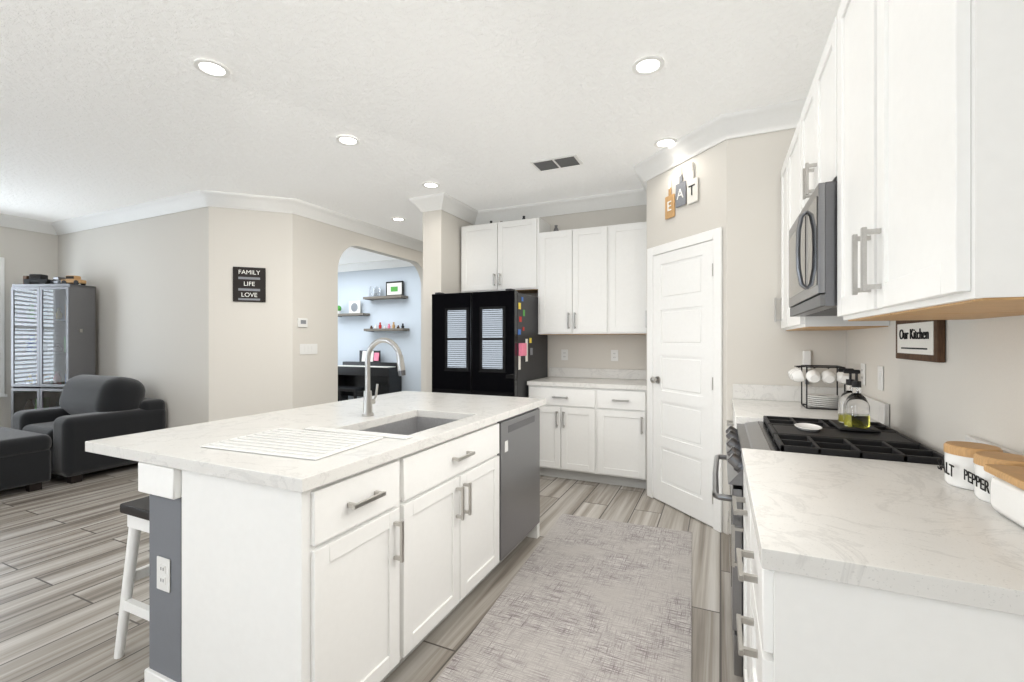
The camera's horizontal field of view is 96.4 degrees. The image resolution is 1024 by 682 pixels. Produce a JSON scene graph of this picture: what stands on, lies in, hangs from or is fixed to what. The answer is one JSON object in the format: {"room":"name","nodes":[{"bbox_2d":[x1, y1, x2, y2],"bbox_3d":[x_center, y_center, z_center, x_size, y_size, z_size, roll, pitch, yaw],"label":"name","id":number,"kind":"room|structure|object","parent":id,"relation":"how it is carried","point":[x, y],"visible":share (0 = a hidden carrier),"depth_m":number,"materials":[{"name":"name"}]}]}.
{"room":"kitchen","nodes":[
{"label":"kitchen","id":0,"kind":"room"},
{"bbox_2d":[0,226,57,427],"bbox_3d":[-6.389,-0.095,5.055,0.120,2.830,10.140,0,0,24],"label":"wall","id":1,"kind":"structure","parent":0,"point":[24,253],"depth_m":5.60,"materials":[{"name":"paint"}]},
{"bbox_2d":[0,257,6,396],"bbox_3d":[-6.435,-0.165,4.746,0.048,1.670,1.680,0,0,24],"label":"window","id":2,"kind":"structure","parent":1,"relation":"in","point":[2,394],"depth_m":5.47,"materials":[{"name":"white"}]},
{"bbox_2d":[0,98,806,271],"bbox_3d":[-2.212,-1.442,3.755,8.560,0.135,11.000,0,0,24],"label":"crown molding","id":3,"kind":"structure","parent":1,"relation":"attached to","point":[715,131],"depth_m":4.82,"materials":[{"name":"white wood"}]},
{"bbox_2d":[58,206,292,428],"bbox_3d":[-4.139,-0.095,5.447,3.650,2.830,0.540,0,0,24],"label":"wall","id":4,"kind":"structure","parent":0,"point":[184,336],"depth_m":4.88,"materials":[{"name":"beige paint"}]},
{"bbox_2d":[233,267,265,301],"bbox_3d":[-2.747,-0.590,4.787,0.300,0.360,0.022,0,0,-21],"label":"family sign","id":5,"kind":"object","parent":4,"relation":"attached to","point":[240,289],"visible":0.98,"depth_m":4.78,"materials":[{"name":"black wood"}]},
{"bbox_2d":[239,270,259,274],"bbox_3d":[-2.741,-0.718,4.778,0.198,0.042,0.003,0,0,-21],"label":"sign lettering","id":6,"kind":"object","parent":5,"relation":"attached to","point":[250,272],"visible":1,"depth_m":4.78},
{"bbox_2d":[293,214,422,407],"bbox_3d":[-1.490,-0.095,7.003,0.120,2.830,4.490,0,0,24],"label":"wall","id":7,"kind":"structure","parent":0,"point":[319,248],"depth_m":5.28,"materials":[{"name":"paint"}]},
{"bbox_2d":[298,318,307,327],"bbox_3d":[-2.305,-0.200,5.040,0.024,0.100,0.120,0,0,24],"label":"thermostat","id":8,"kind":"object","parent":7,"relation":"attached to","point":[302,322],"visible":0.98,"depth_m":5.03,"materials":[{"name":"white plastic"}]},
{"bbox_2d":[300,344,316,353],"bbox_3d":[-2.273,0.090,5.124,0.010,0.116,0.240,0,0,24],"label":"switch","id":9,"kind":"object","parent":7,"relation":"attached to","point":[308,348],"visible":1,"depth_m":5.12,"materials":[{"name":"white plastic"}]},
{"bbox_2d":[0,463,741,681],"bbox_3d":[-2.239,1.350,3.768,8.900,0.060,11.300,0,0,24],"label":"floor","id":10,"kind":"structure","parent":0,"point":[63,544],"depth_m":2.51,"materials":[{"name":"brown wood"}]},
{"bbox_2d":[0,427,51,491],"bbox_3d":[-4.721,1.075,3.965,1.020,0.490,0.760,0,0,24],"label":"ottoman","id":11,"kind":"object","parent":10,"relation":"on","point":[25,458],"visible":1,"depth_m":3.95,"materials":[{"name":"fabric"}]},
{"bbox_2d":[11,284,95,427],"bbox_3d":[-5.352,0.335,5.357,0.732,1.970,0.314,0,0,5],"label":"display cabinet","id":12,"kind":"object","parent":10,"relation":"on","point":[53,339],"visible":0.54,"depth_m":5.21,"materials":[{"name":"metal"}]},
{"bbox_2d":[23,274,86,284],"bbox_3d":[-5.353,-0.716,5.376,0.693,0.130,0.147,0,0,2],"label":"cars","id":13,"kind":"object","parent":12,"relation":"on","point":[44,279],"visible":0.81,"depth_m":5.33,"materials":[{"name":"metal"}]},
{"bbox_2d":[12,375,165,483],"bbox_3d":[-4.371,0.841,4.756,1.100,0.957,0.870,0,0,24],"label":"armchair","id":14,"kind":"object","parent":10,"relation":"on","point":[92,407],"visible":0.69,"depth_m":4.54,"materials":[{"name":"fabric"}]},
{"bbox_2d":[114,496,148,658],"bbox_3d":[-1.393,1.001,2.008,0.412,0.642,0.414,0,0,24],"label":"stool","id":15,"kind":"object","parent":10,"relation":"on","point":[136,511],"visible":0.29,"depth_m":1.91,"materials":[{"name":"white wood"}]},
{"bbox_2d":[129,403,545,681],"bbox_3d":[-0.547,0.875,2.365,0.844,0.890,1.980,0,0,24],"label":"kitchen island","id":16,"kind":"object","parent":10,"relation":"on","point":[380,560],"depth_m":1.57,"materials":[{"name":"white wood"}]},
{"bbox_2d":[157,556,169,592],"bbox_3d":[-1.226,0.820,1.608,0.075,0.116,0.008,0,0,24],"label":"outlet","id":17,"kind":"object","parent":16,"relation":"attached to","point":[163,574],"visible":1,"depth_m":1.60,"materials":[{"name":"white plastic"}]},
{"bbox_2d":[85,391,472,466],"bbox_3d":[-0.940,0.410,2.544,0.680,0.040,1.990,0,0,24],"label":"island countertop","id":18,"kind":"structure","parent":16,"relation":"on","point":[179,445],"depth_m":2.11,"materials":[{"name":"white stone"}]},
{"bbox_2d":[200,428,382,459],"bbox_3d":[-0.828,0.383,1.751,0.540,0.011,0.360,0,0,20],"label":"dish mat","id":19,"kind":"object","parent":18,"relation":"on","point":[302,444],"visible":1,"depth_m":1.70,"materials":[{"name":"white plastic"}]},
{"bbox_2d":[304,426,412,438],"bbox_3d":[-0.658,0.386,1.932,0.541,0.006,0.069,0,0,24],"label":"mat","id":20,"kind":"object","parent":18,"relation":"on","point":[367,433],"visible":0.94,"depth_m":1.91,"materials":[{"name":"white plastic"}]},
{"bbox_2d":[362,338,405,416],"bbox_3d":[-0.649,0.186,2.362,0.270,0.407,0.101,0,0,24],"label":"faucet","id":21,"kind":"object","parent":18,"relation":"on","point":[368,401],"visible":1,"depth_m":2.37,"materials":[{"name":"silver metal"}]},
{"bbox_2d":[338,386,364,400],"bbox_3d":[-2.930,1.070,8.160,0.660,0.500,0.320,0,0,24],"label":"piano bench","id":22,"kind":"object","parent":10,"relation":"on","point":[355,389],"visible":0.5,"depth_m":8.02,"materials":[{"name":"black wood"}]},
{"bbox_2d":[338,350,401,400],"bbox_3d":[-2.731,0.750,8.597,1.340,1.140,0.360,0,0,24],"label":"piano","id":23,"kind":"object","parent":10,"relation":"on","point":[386,377],"visible":0.62,"depth_m":8.59,"materials":[{"name":"black wood"}]},
{"bbox_2d":[432,289,547,397],"bbox_3d":[-0.189,0.417,4.795,0.951,1.805,0.890,0,0,24],"label":"fridge","id":24,"kind":"object","parent":10,"relation":"on","point":[493,343],"visible":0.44,"depth_m":4.40,"materials":[{"name":"black metal"}]},
{"bbox_2d":[435,514,691,681],"bbox_3d":[0.285,1.315,1.986,0.920,0.008,2.850,0,0,21],"label":"rug","id":25,"kind":"object","parent":10,"relation":"on","point":[583,599],"visible":0.93,"depth_m":2.19,"materials":[{"name":"grey fabric"}]},
{"bbox_2d":[529,385,604,483],"bbox_3d":[0.624,0.875,4.591,0.745,0.890,0.640,0,0,24],"label":"base cabinet","id":26,"kind":"object","parent":10,"relation":"on","point":[572,418],"depth_m":4.28,"materials":[{"name":"white wood"}]},
{"bbox_2d":[527,377,646,388],"bbox_3d":[0.792,0.410,4.509,1.131,0.040,0.650,0,0,24],"label":"countertop","id":27,"kind":"structure","parent":26,"relation":"on","point":[609,382],"depth_m":4.41,"materials":[{"name":"white stone"}]},
{"bbox_2d":[605,389,646,488],"bbox_3d":[1.072,0.875,4.387,0.520,0.890,0.640,0,0,24],"label":"base cabinet","id":28,"kind":"object","parent":10,"relation":"on","point":[625,409],"depth_m":4.07,"materials":[{"name":"white wood"}]},
{"bbox_2d":[738,476,745,655],"bbox_3d":[1.037,0.875,1.332,0.631,0.890,0.450,0,0,24],"label":"base cabinet","id":29,"kind":"object","parent":10,"relation":"on","point":[744,477],"depth_m":1.09,"materials":[{"name":"white wood"}]},
{"bbox_2d":[730,408,873,569],"bbox_3d":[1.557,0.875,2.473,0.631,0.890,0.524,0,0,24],"label":"base cabinet","id":30,"kind":"object","parent":10,"relation":"on","point":[734,498],"depth_m":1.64,"materials":[{"name":"white wood"}]},
{"bbox_2d":[732,396,888,426],"bbox_3d":[1.614,0.410,2.606,0.637,0.040,0.814,0,0,24],"label":"countertop","id":31,"kind":"structure","parent":30,"relation":"on","point":[748,410],"depth_m":2.57,"materials":[{"name":"white stone"}]},
{"bbox_2d":[788,365,848,409],"bbox_3d":[1.778,0.267,2.658,0.282,0.244,0.261,0,0,24],"label":"rack","id":32,"kind":"object","parent":31,"relation":"on","point":[820,400],"visible":0.9,"depth_m":2.60,"materials":[{"name":"metal"}]},
{"bbox_2d":[712,416,943,681],"bbox_3d":[1.240,0.847,1.908,0.740,0.947,0.754,0,0,24],"label":"range","id":33,"kind":"object","parent":10,"relation":"on","point":[784,434],"visible":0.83,"depth_m":1.73,"materials":[{"name":"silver metal"}]},
{"bbox_2d":[794,423,821,431],"bbox_3d":[1.263,0.368,1.952,0.099,0.011,0.167,0,0,24],"label":"spoon rest","id":34,"kind":"object","parent":33,"relation":"on","point":[807,427],"visible":1,"depth_m":1.96,"materials":[{"name":"white ceramic"}]},
{"bbox_2d":[829,368,881,432],"bbox_3d":[1.468,0.246,1.968,0.140,0.250,0.220,0,0,24],"label":"oil bottles","id":35,"kind":"object","parent":33,"relation":"on","point":[853,409],"visible":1,"depth_m":1.91,"materials":[{"name":"glass"}]},
{"bbox_2d":[742,484,1023,681],"bbox_3d":[0.870,0.875,0.967,0.631,0.890,0.493,0,0,24],"label":"base cabinet","id":36,"kind":"object","parent":10,"relation":"on","point":[795,630],"depth_m":0.81,"materials":[{"name":"white wood"}]},
{"bbox_2d":[742,448,1023,619],"bbox_3d":[0.944,0.410,1.135,0.637,0.040,0.887,0,0,24],"label":"countertop","id":37,"kind":"structure","parent":36,"relation":"on","point":[894,528],"depth_m":0.94,"materials":[{"name":"white stone"}]},
{"bbox_2d":[943,441,1023,502],"bbox_3d":[1.216,0.334,1.168,0.113,0.109,0.239,0,0,18],"label":"canisters","id":38,"kind":"object","parent":37,"relation":"on","point":[971,457],"visible":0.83,"depth_m":1.19,"materials":[{"name":"white ceramic"}]},
{"bbox_2d":[937,458,953,476],"bbox_3d":[1.185,0.345,1.251,0.002,0.032,0.097,0,0,24],"label":"salt","id":39,"kind":"object","parent":38,"relation":"attached to","point":[941,466],"visible":1,"depth_m":1.26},
{"bbox_2d":[964,469,989,493],"bbox_3d":[1.146,0.345,1.130,0.002,0.027,0.123,0,0,24],"label":"pepper","id":40,"kind":"object","parent":38,"relation":"attached to","point":[980,479],"visible":0.92,"depth_m":1.12,"materials":[{"name":"black paint"}]},
{"bbox_2d":[984,464,1023,527],"bbox_3d":[1.112,0.336,0.944,0.130,0.105,0.210,0,0,24],"label":"butter dish","id":41,"kind":"object","parent":37,"relation":"on","point":[1007,491],"visible":1,"depth_m":0.99,"materials":[{"name":"white ceramic"}]},
{"bbox_2d":[338,266,420,399],"bbox_3d":[-2.651,-0.095,8.857,3.530,2.830,0.120,0,0,24],"label":"wall","id":42,"kind":"structure","parent":0,"point":[354,337],"depth_m":8.70,"materials":[{"name":"paint"}]},
{"bbox_2d":[0,0,840,263],"bbox_3d":[-2.239,-1.540,3.768,8.900,0.060,11.300,0,0,24],"label":"ceiling","id":43,"kind":"structure","parent":0,"point":[113,104],"depth_m":2.79,"materials":[{"name":"white paint"}]},
{"bbox_2d":[193,58,229,77],"bbox_3d":[-1.653,-1.502,2.522,0.170,0.008,0.170,0,0,24],"label":"recessed light","id":44,"kind":"object","parent":43,"relation":"in","point":[212,68],"visible":0.94,"depth_m":2.52,"materials":[{"name":"white plastic"}]},
{"bbox_2d":[336,135,359,145],"bbox_3d":[-1.229,-1.502,3.428,0.170,0.008,0.170,0,0,24],"label":"recessed light","id":45,"kind":"object","parent":43,"relation":"in","point":[348,140],"visible":0.98,"depth_m":3.43,"materials":[{"name":"white plastic"}]},
{"bbox_2d":[391,217,404,220],"bbox_3d":[-1.403,-1.502,5.651,0.170,0.008,0.170,0,0,24],"label":"recessed light","id":46,"kind":"object","parent":43,"relation":"in","point":[397,219],"visible":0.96,"depth_m":5.64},
{"bbox_2d":[422,182,439,188],"bbox_3d":[-0.781,-1.502,4.411,0.170,0.008,0.170,0,0,24],"label":"recessed light","id":47,"kind":"object","parent":43,"relation":"in","point":[432,185],"visible":0.96,"depth_m":4.41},
{"bbox_2d":[530,154,582,170],"bbox_3d":[0.375,-1.502,3.862,0.400,0.015,0.220,0,0,24],"label":"ceiling vent","id":48,"kind":"object","parent":43,"relation":"in","point":[558,162],"visible":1,"depth_m":3.84,"materials":[{"name":"white metal"}]},
{"bbox_2d":[632,55,663,74],"bbox_3d":[0.742,-1.502,2.497,0.170,0.008,0.170,0,0,24],"label":"recessed light","id":49,"kind":"object","parent":43,"relation":"in","point":[649,65],"visible":1,"depth_m":2.50,"materials":[{"name":"white plastic"}]},
{"bbox_2d":[654,137,676,147],"bbox_3d":[1.164,-1.502,3.470,0.170,0.008,0.170,0,0,24],"label":"recessed light","id":50,"kind":"object","parent":43,"relation":"in","point":[664,142],"visible":0.85,"depth_m":3.47,"materials":[{"name":"white plastic"}]},
{"bbox_2d":[423,210,472,391],"bbox_3d":[-0.027,-0.095,6.633,0.230,2.830,3.950,0,0,24],"label":"column","id":51,"kind":"structure","parent":0,"point":[441,251],"depth_m":4.86,"materials":[{"name":"paint"}]},
{"bbox_2d":[524,205,646,376],"bbox_3d":[1.112,-0.095,4.790,3.370,2.830,0.120,0,0,24],"label":"wall","id":52,"kind":"structure","parent":0,"point":[589,351],"depth_m":4.82,"materials":[{"name":"paint"}]},
{"bbox_2d":[461,217,548,292],"bbox_3d":[-0.084,-0.910,5.073,0.920,0.740,0.350,0,0,24],"label":"upper cabinet","id":53,"kind":"object","parent":52,"relation":"attached to","point":[498,256],"depth_m":4.90,"materials":[{"name":"white wood"}]},
{"bbox_2d":[490,216,558,230],"bbox_3d":[0.118,-1.240,4.991,0.835,0.239,0.070,0,0,24],"label":"figurine","id":54,"kind":"object","parent":53,"relation":"on","point":[556,228],"visible":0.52,"depth_m":4.82,"materials":[{"name":"metal"}]},
{"bbox_2d":[561,349,567,359],"bbox_3d":[0.570,0.150,4.965,0.075,0.116,0.008,0,0,24],"label":"electrical outlet","id":55,"kind":"object","parent":52,"relation":"attached to","point":[564,354],"visible":1,"depth_m":4.96,"materials":[{"name":"white plastic"}]},
{"bbox_2d":[537,225,616,334],"bbox_3d":[0.705,-0.595,4.714,0.790,1.050,0.350,0,0,24],"label":"upper cabinet","id":56,"kind":"object","parent":52,"relation":"attached to","point":[589,281],"depth_m":4.55,"materials":[{"name":"white wood"}]},
{"bbox_2d":[549,369,646,380],"bbox_3d":[0.923,0.340,4.796,1.131,0.100,0.020,0,0,24],"label":"backsplash","id":57,"kind":"structure","parent":52,"relation":"attached to","point":[634,375],"depth_m":4.78,"materials":[{"name":"white stone"}]},
{"bbox_2d":[611,350,617,360],"bbox_3d":[1.062,0.150,4.741,0.075,0.116,0.008,0,0,24],"label":"electrical outlet","id":58,"kind":"object","parent":52,"relation":"attached to","point":[614,355],"visible":1,"depth_m":4.74,"materials":[{"name":"white plastic"}]},
{"bbox_2d":[617,222,646,334],"bbox_3d":[1.153,-0.595,4.509,0.475,1.050,0.350,0,0,24],"label":"upper cabinet","id":59,"kind":"object","parent":52,"relation":"attached to","point":[631,237],"depth_m":4.33,"materials":[{"name":"white wood"}]},
{"bbox_2d":[647,128,845,534],"bbox_3d":[1.762,-0.095,3.708,1.290,2.830,1.310,0,0,24],"label":"wall","id":60,"kind":"structure","parent":0,"point":[739,191],"depth_m":3.08,"materials":[{"name":"paint"}]},
{"bbox_2d":[665,162,697,219],"bbox_3d":[1.300,-1.160,3.529,0.016,0.360,0.360,0,0,-21],"label":"eat sign","id":61,"kind":"object","parent":60,"relation":"attached to","point":[692,198],"visible":0.96,"depth_m":3.51,"materials":[{"name":"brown wood"}]},
{"bbox_2d":[647,227,721,532],"bbox_3d":[1.301,0.268,3.529,0.581,2.105,0.581,0,0,24],"label":"pantry door","id":62,"kind":"structure","parent":60,"relation":"in","point":[684,366],"depth_m":3.48,"materials":[{"name":"white wood"}]},
{"bbox_2d":[778,169,781,327],"bbox_3d":[1.828,-0.595,2.729,0.350,1.050,0.412,0,0,24],"label":"upper cabinet","id":63,"kind":"object","parent":60,"relation":"attached to","point":[781,169],"depth_m":2.95,"materials":[{"name":"white wood"}]},
{"bbox_2d":[734,384,841,399],"bbox_3d":[1.773,0.340,2.970,0.612,0.100,0.020,0,0,24],"label":"backsplash","id":64,"kind":"structure","parent":60,"relation":"attached to","point":[741,391],"depth_m":2.98,"materials":[{"name":"white stone"}]},
{"bbox_2d":[803,350,810,383],"bbox_3d":[1.878,0.168,2.914,0.044,0.215,0.035,0,0,24],"label":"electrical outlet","id":65,"kind":"object","parent":60,"relation":"attached to","point":[806,357],"visible":0.75,"depth_m":2.90,"materials":[{"name":"white plastic"}]},
{"bbox_2d":[846,315,1023,454],"bbox_3d":[1.066,-0.095,0.481,0.120,2.830,8.000,0,0,24],"label":"wall","id":66,"kind":"structure","parent":0,"point":[973,384],"depth_m":1.51,"materials":[{"name":"paint"}]},
{"bbox_2d":[798,34,829,215],"bbox_3d":[1.417,-0.835,1.827,0.350,0.570,0.766,0,0,24],"label":"upper cabinet","id":67,"kind":"object","parent":66,"relation":"attached to","point":[814,121],"depth_m":1.87,"materials":[{"name":"white wood"}]},
{"bbox_2d":[789,181,836,316],"bbox_3d":[1.377,-0.332,1.845,0.438,0.427,0.754,0,0,24],"label":"microwave","id":68,"kind":"object","parent":67,"relation":"attached to","point":[813,260],"visible":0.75,"depth_m":1.65,"materials":[{"name":"silver metal"}]},
{"bbox_2d":[782,124,889,330],"bbox_3d":[1.674,-0.595,2.391,0.350,1.050,0.612,0,0,24],"label":"upper cabinet","id":69,"kind":"object","parent":66,"relation":"attached to","point":[789,168],"depth_m":2.61,"materials":[{"name":"white wood"}]},
{"bbox_2d":[861,363,864,384],"bbox_3d":[1.910,0.180,2.492,0.008,0.116,0.075,0,0,24],"label":"electrical outlet","id":70,"kind":"object","parent":66,"relation":"attached to","point":[862,373],"visible":0.98,"depth_m":2.48,"materials":[{"name":"white plastic"}]},
{"bbox_2d":[878,366,883,390],"bbox_3d":[1.785,0.180,2.220,0.010,0.116,0.075,0,0,24],"label":"electrical outlet","id":71,"kind":"object","parent":66,"relation":"attached to","point":[880,377],"visible":1,"depth_m":2.20,"materials":[{"name":"white plastic"}]},
{"bbox_2d":[896,320,944,362],"bbox_3d":[1.574,-0.010,1.777,0.026,0.170,0.420,0,0,24],"label":"kitchen sign","id":72,"kind":"object","parent":66,"relation":"attached to","point":[931,348],"visible":0.73,"depth_m":1.70,"materials":[{"name":"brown wood"}]},
{"bbox_2d":[899,328,928,338],"bbox_3d":[1.562,-0.027,1.783,0.003,0.041,0.291,0,0,24],"label":"sign lettering","id":73,"kind":"object","parent":72,"relation":"attached to","point":[915,335],"visible":1,"depth_m":1.76},
{"bbox_2d":[826,0,1023,323],"bbox_3d":[1.091,-0.595,1.112,0.350,1.050,0.947,0,0,24],"label":"upper cabinet","id":74,"kind":"object","parent":66,"relation":"attached to","point":[908,136],"depth_m":0.90,"materials":[{"name":"white wood"}]},
{"bbox_2d":[842,388,1023,455],"bbox_3d":[1.552,0.340,1.726,0.019,0.100,2.467,0,0,24],"label":"backsplash","id":75,"kind":"structure","parent":66,"relation":"attached to","point":[879,410],"depth_m":2.12,"materials":[{"name":"white stone"}]}
]}

